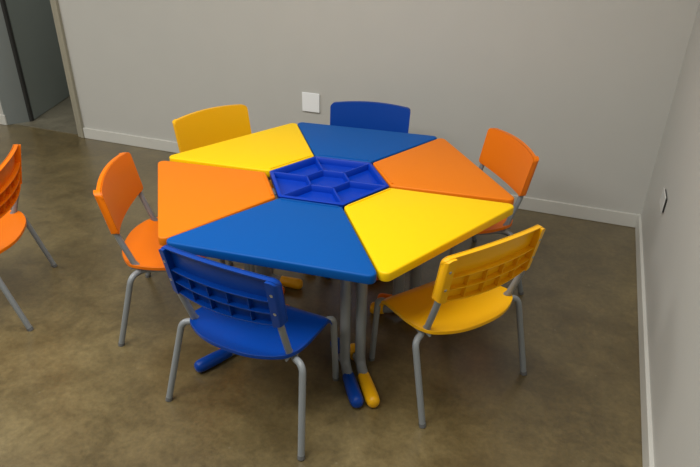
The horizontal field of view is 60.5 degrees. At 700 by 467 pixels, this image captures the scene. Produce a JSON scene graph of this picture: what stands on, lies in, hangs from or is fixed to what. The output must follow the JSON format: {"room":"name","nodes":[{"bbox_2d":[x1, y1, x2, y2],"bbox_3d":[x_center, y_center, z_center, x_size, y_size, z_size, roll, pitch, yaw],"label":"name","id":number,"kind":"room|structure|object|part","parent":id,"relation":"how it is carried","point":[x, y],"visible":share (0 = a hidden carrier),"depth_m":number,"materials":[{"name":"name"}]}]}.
{"room":"children's room","nodes":[
{"label":"children's room","id":0,"kind":"room"},
{"bbox_2d":[0,96,642,466],"bbox_3d":[-2.161,0.239,2.894,7.200,0.103,9.100,12,30,19],"label":"floor","id":1,"kind":"structure","parent":0,"point":[70,396],"depth_m":2.33,"materials":[{"name":"concrete"}]},
{"bbox_2d":[0,144,56,331],"bbox_3d":[-1.574,0.009,2.538,0.413,0.671,0.541,-6,29,-12],"label":"chair","id":2,"kind":"object","parent":1,"relation":"on","point":[13,223],"visible":1,"depth_m":2.51,"materials":[{"name":"grey paint"}]},
{"bbox_3d":[-1.407,-0.216,2.459,0.078,0.196,0.430,-6,29,-12],"label":"backrest","id":3,"kind":"part","parent":2,"relation":"part of","materials":[{"name":"orange plastic"}]},
{"bbox_3d":[-1.564,0.022,2.548,0.336,0.055,0.428,-6,29,-12],"label":"seat","id":4,"kind":"part","parent":2,"relation":"part of","materials":[{"name":"orange plastic"}]},
{"bbox_3d":[-1.495,-0.213,2.662,0.124,0.326,0.024,-7,29,-14],"label":"post","id":5,"kind":"part","parent":2,"relation":"part of","materials":[{"name":"grey metal"}]},
{"bbox_3d":[-1.462,0.249,2.454,0.274,0.320,0.060,4,29,6],"label":"leg","id":6,"kind":"part","parent":2,"relation":"part of","materials":[{"name":"grey paint"}]},
{"bbox_3d":[-1.555,0.053,2.812,0.274,0.320,0.060,-17,33,-29],"label":"leg","id":7,"kind":"part","parent":2,"relation":"part of","materials":[{"name":"grey paint"}]},
{"bbox_2d":[93,152,225,346],"bbox_3d":[-0.759,0.033,2.518,0.413,0.671,0.541,-2,29,-5],"label":"chair","id":8,"kind":"object","parent":1,"relation":"on","point":[119,183],"visible":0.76,"depth_m":2.40,"materials":[{"name":"grey paint"}]},
{"bbox_3d":[-0.922,-0.171,2.391,0.078,0.196,0.430,-2,29,-5],"label":"backrest","id":9,"kind":"part","parent":8,"relation":"part of","materials":[{"name":"orange plastic"}]},
{"bbox_3d":[-0.864,0.007,2.274,0.124,0.326,0.024,-3,29,-7],"label":"post","id":10,"kind":"part","parent":8,"relation":"part of","materials":[{"name":"grey metal"}]},
{"bbox_3d":[-0.810,0.288,2.402,0.260,0.320,0.101,-2,29,-5],"label":"leg","id":11,"kind":"part","parent":8,"relation":"part of","materials":[{"name":"grey paint"}]},
{"bbox_3d":[-0.897,-0.176,2.611,0.124,0.326,0.024,0,28,-2],"label":"post","id":12,"kind":"part","parent":8,"relation":"part of","materials":[{"name":"grey metal"}]},
{"bbox_3d":[-0.769,0.047,2.525,0.336,0.055,0.428,-2,29,-5],"label":"seat","id":13,"kind":"part","parent":8,"relation":"part of","materials":[{"name":"orange plastic"}]},
{"bbox_2d":[158,161,287,348],"bbox_3d":[-0.506,0.085,2.495,0.486,0.606,0.716,-7,29,-14],"label":"table","id":14,"kind":"object","parent":1,"relation":"on","point":[190,196],"visible":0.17,"depth_m":2.31,"materials":[{"name":"orange plastic"}]},
{"bbox_3d":[-0.468,0.018,2.659,0.227,0.568,0.039,8,29,12],"label":"leg","id":15,"kind":"part","parent":14,"relation":"part of","materials":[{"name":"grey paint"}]},
{"bbox_3d":[-0.384,0.161,2.398,0.039,0.568,0.227,26,37,38],"label":"leg","id":16,"kind":"part","parent":14,"relation":"part of","materials":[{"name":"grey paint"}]},
{"bbox_2d":[172,104,273,265],"bbox_3d":[-0.586,-0.268,3.078,0.413,0.671,0.541,26,37,38],"label":"chair","id":17,"kind":"object","parent":1,"relation":"on","point":[213,125],"visible":0.37,"depth_m":3.06,"materials":[{"name":"grey paint"}]},
{"bbox_3d":[-0.701,-0.534,3.068,0.078,0.196,0.430,26,37,38],"label":"backrest","id":18,"kind":"part","parent":17,"relation":"part of","materials":[{"name":"yellow plastic"}]},
{"bbox_2d":[169,123,313,288],"bbox_3d":[-0.373,-0.104,2.848,0.716,0.606,0.523,-24,37,-38],"label":"table","id":19,"kind":"object","parent":1,"relation":"on","point":[267,150],"visible":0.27,"depth_m":2.71,"materials":[{"name":"yellow plastic"}]},
{"bbox_3d":[-0.372,-0.010,2.714,0.193,0.567,0.039,9,29,14],"label":"leg","id":20,"kind":"part","parent":19,"relation":"part of","materials":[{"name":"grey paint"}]},
{"bbox_2d":[159,245,338,460],"bbox_3d":[-0.316,0.296,2.046,0.584,0.671,0.413,15,31,23],"label":"chair","id":21,"kind":"object","parent":1,"relation":"on","point":[242,312],"visible":1,"depth_m":1.88,"materials":[{"name":"grey paint"}]},
{"bbox_3d":[-0.540,0.427,2.154,0.282,0.320,0.062,-22,36,-35],"label":"leg","id":22,"kind":"part","parent":21,"relation":"part of","materials":[{"name":"grey paint"}]},
{"bbox_3d":[-0.541,0.183,1.960,0.024,0.326,0.124,16,32,26],"label":"post","id":23,"kind":"part","parent":21,"relation":"part of","materials":[{"name":"grey metal"}]},
{"bbox_3d":[-0.389,0.157,1.802,0.430,0.196,0.078,15,31,23],"label":"backrest","id":24,"kind":"part","parent":21,"relation":"part of","materials":[{"name":"blue plastic"}]},
{"bbox_3d":[-0.321,0.315,2.046,0.428,0.055,0.336,15,31,23],"label":"seat","id":25,"kind":"part","parent":21,"relation":"part of","materials":[{"name":"blue plastic"}]},
{"bbox_3d":[-0.200,0.272,1.807,0.024,0.326,0.124,13,31,21],"label":"post","id":26,"kind":"part","parent":21,"relation":"part of","materials":[{"name":"grey metal"}]},
{"bbox_3d":[-0.163,0.525,1.985,0.062,0.320,0.282,3,29,4],"label":"leg","id":27,"kind":"part","parent":21,"relation":"part of","materials":[{"name":"grey paint"}]},
{"bbox_3d":[-0.086,0.435,2.147,0.042,0.323,0.157,22,35,33],"label":"leg","id":28,"kind":"part","parent":21,"relation":"part of","materials":[{"name":"grey paint"}]},
{"bbox_2d":[166,198,376,407],"bbox_3d":[-0.208,0.233,2.232,0.716,0.606,0.477,9,29,14],"label":"table","id":29,"kind":"object","parent":1,"relation":"on","point":[318,239],"visible":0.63,"depth_m":2.02,"materials":[{"name":"blue plastic"}]},
{"bbox_3d":[-0.014,0.292,2.169,0.039,0.568,0.227,-6,29,-12],"label":"leg","id":30,"kind":"part","parent":29,"relation":"part of","materials":[{"name":"grey paint"}]},
{"bbox_2d":[298,122,436,278],"bbox_3d":[0.010,-0.148,2.942,0.716,0.606,0.513,8,29,13],"label":"table","id":31,"kind":"object","parent":1,"relation":"on","point":[330,141],"visible":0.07,"depth_m":2.85,"materials":[{"name":"blue plastic"}]},
{"bbox_2d":[270,156,388,209],"bbox_3d":[-0.091,-0.211,2.461,0.511,0.036,0.443,-24,37,-38],"label":"tray","id":32,"kind":"object","parent":31,"relation":"attached to","point":[316,179],"visible":0.95,"depth_m":2.48,"materials":[{"name":"plastic"}]},
{"bbox_2d":[330,101,410,132],"bbox_3d":[0.068,-0.313,3.182,0.541,0.671,0.413,7,29,10],"label":"chair","id":33,"kind":"object","parent":1,"relation":"on","point":[355,114],"visible":0.3,"depth_m":3.20,"materials":[{"name":"grey paint"}]},
{"bbox_2d":[344,188,513,407],"bbox_3d":[0.199,0.189,2.325,0.716,0.606,0.476,-24,37,-38],"label":"table","id":34,"kind":"object","parent":1,"relation":"on","point":[399,230],"visible":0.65,"depth_m":2.14,"materials":[{"name":"yellow plastic"}]},
{"bbox_3d":[0.046,0.294,2.166,0.039,0.568,0.214,-6,29,-13],"label":"leg","id":35,"kind":"part","parent":34,"relation":"part of","materials":[{"name":"grey paint"}]},
{"bbox_3d":[0.217,0.119,2.494,0.197,0.568,0.039,9,29,14],"label":"leg","id":36,"kind":"part","parent":34,"relation":"part of","materials":[{"name":"grey paint"}]},
{"bbox_2d":[373,138,513,297],"bbox_3d":[0.323,-0.011,2.698,0.459,0.606,0.716,-7,29,-14],"label":"table","id":37,"kind":"object","parent":1,"relation":"on","point":[436,166],"visible":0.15,"depth_m":2.52,"materials":[{"name":"orange plastic"}]},
{"bbox_3d":[0.297,0.090,2.551,0.224,0.568,0.039,8,29,13],"label":"leg","id":38,"kind":"part","parent":37,"relation":"part of","materials":[{"name":"grey paint"}]},
{"bbox_2d":[368,225,544,428],"bbox_3d":[0.364,0.237,2.175,0.525,0.671,0.413,-16,33,-29],"label":"chair","id":39,"kind":"object","parent":1,"relation":"on","point":[467,293],"visible":1,"depth_m":2.02,"materials":[{"name":"grey paint"}]},
{"bbox_3d":[0.129,0.381,2.253,0.042,0.323,0.157,-25,38,-39],"label":"leg","id":40,"kind":"part","parent":39,"relation":"part of","materials":[{"name":"grey paint"}]},
{"bbox_3d":[0.224,0.466,2.105,0.059,0.320,0.272,-5,29,-11],"label":"leg","id":41,"kind":"part","parent":39,"relation":"part of","materials":[{"name":"grey paint"}]},
{"bbox_3d":[0.272,0.215,1.926,0.024,0.326,0.124,-15,32,-26],"label":"post","id":42,"kind":"part","parent":39,"relation":"part of","materials":[{"name":"grey metal"}]},
{"bbox_3d":[0.369,0.256,2.176,0.428,0.055,0.336,-16,33,-29],"label":"seat","id":43,"kind":"part","parent":39,"relation":"part of","materials":[{"name":"yellow plastic"}]},
{"bbox_3d":[0.458,0.096,1.939,0.430,0.196,0.078,-16,33,-29],"label":"backrest","id":44,"kind":"part","parent":39,"relation":"part of","materials":[{"name":"yellow plastic"}]},
{"bbox_3d":[0.594,0.119,2.112,0.024,0.326,0.124,-18,34,-32],"label":"post","id":45,"kind":"part","parent":39,"relation":"part of","materials":[{"name":"grey metal"}]},
{"bbox_3d":[0.574,0.362,2.307,0.272,0.320,0.059,20,34,31],"label":"leg","id":46,"kind":"part","parent":39,"relation":"part of","materials":[{"name":"grey paint"}]},
{"bbox_2d":[448,128,538,294],"bbox_3d":[0.560,-0.111,2.824,0.413,0.671,0.541,-6,29,-13],"label":"chair","id":47,"kind":"object","parent":1,"relation":"on","point":[503,153],"visible":0.56,"depth_m":2.71,"materials":[{"name":"grey paint"}]},
{"bbox_3d":[0.482,0.139,2.709,0.157,0.323,0.042,-12,31,-23],"label":"leg","id":48,"kind":"part","parent":47,"relation":"part of","materials":[{"name":"grey paint"}]},
{"bbox_3d":[0.569,-0.098,2.834,0.336,0.055,0.428,-6,29,-13],"label":"seat","id":49,"kind":"part","parent":47,"relation":"part of","materials":[{"name":"orange plastic"}]},
{"bbox_3d":[0.676,0.128,2.742,0.274,0.320,0.060,4,29,5],"label":"leg","id":50,"kind":"part","parent":47,"relation":"part of","materials":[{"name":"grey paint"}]},
{"bbox_3d":[0.726,-0.337,2.748,0.078,0.196,0.430,-6,29,-13],"label":"backrest","id":51,"kind":"part","parent":47,"relation":"part of","materials":[{"name":"orange plastic"}]},
{"bbox_3d":[0.728,-0.155,2.622,0.124,0.326,0.024,-5,29,-10],"label":"post","id":52,"kind":"part","parent":47,"relation":"part of","materials":[{"name":"grey metal"}]},
{"bbox_2d":[0,0,699,213],"bbox_3d":[-1.429,-1.916,3.800,6.750,2.850,0.150,11,30,18],"label":"wall","id":53,"kind":"structure","parent":0,"point":[588,86],"depth_m":3.45,"materials":[{"name":"grey paint"}]},
{"bbox_2d":[0,114,7,124],"bbox_3d":[-3.650,-1.079,5.092,1.911,0.082,0.018,11,30,18],"label":"baseboard","id":54,"kind":"structure","parent":53,"relation":"attached to","point":[3,121],"depth_m":4.81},
{"bbox_2d":[0,0,33,124],"bbox_3d":[-2.666,-1.824,4.379,0.126,2.100,0.165,11,30,18],"label":"trim","id":55,"kind":"structure","parent":53,"relation":"attached to","point":[14,98],"depth_m":4.71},
{"bbox_2d":[5,0,69,118],"bbox_3d":[-2.575,-2.023,4.764,0.091,2.074,0.720,1,28,-1],"label":"door","id":56,"kind":"structure","parent":53,"relation":"in","point":[32,21],"depth_m":5.00,"materials":[{"name":"grey paint"}]},
{"bbox_2d":[50,0,84,137],"bbox_3d":[-2.374,-1.789,4.261,0.837,2.160,0.182,11,30,18],"label":"trim","id":57,"kind":"structure","parent":53,"relation":"attached to","point":[55,8],"depth_m":4.33,"materials":[{"name":"beige metal"}]},
{"bbox_2d":[302,92,319,112],"bbox_3d":[-0.246,-0.827,3.782,0.119,0.122,0.014,11,30,18],"label":"wall plate","id":58,"kind":"object","parent":53,"relation":"attached to","point":[310,102],"visible":1,"depth_m":3.78,"materials":[{"name":"white plastic"}]},
{"bbox_2d":[83,127,640,227],"bbox_3d":[-0.194,-0.418,3.979,3.908,0.082,0.016,11,30,18],"label":"baseboard","id":59,"kind":"structure","parent":53,"relation":"attached to","point":[621,218],"depth_m":3.54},
{"bbox_2d":[641,3,699,466],"bbox_3d":[1.012,-0.408,1.092,0.200,2.850,8.900,12,30,19],"label":"wall","id":60,"kind":"structure","parent":0,"point":[671,238],"depth_m":2.14,"materials":[{"name":"grey paint"}]},
{"bbox_2d":[635,216,653,466],"bbox_3d":[0.462,1.291,0.846,0.016,0.082,6.200,12,30,19],"label":"baseboard","id":61,"kind":"structure","parent":60,"relation":"attached to","point":[645,393],"depth_m":2.31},
{"bbox_2d":[659,187,666,212],"bbox_3d":[1.392,-0.148,2.661,0.014,0.078,0.125,12,30,19],"label":"wall plate","id":62,"kind":"object","parent":60,"relation":"attached to","point":[663,200],"visible":1,"depth_m":2.63,"materials":[{"name":"grey plastic"}]}
]}

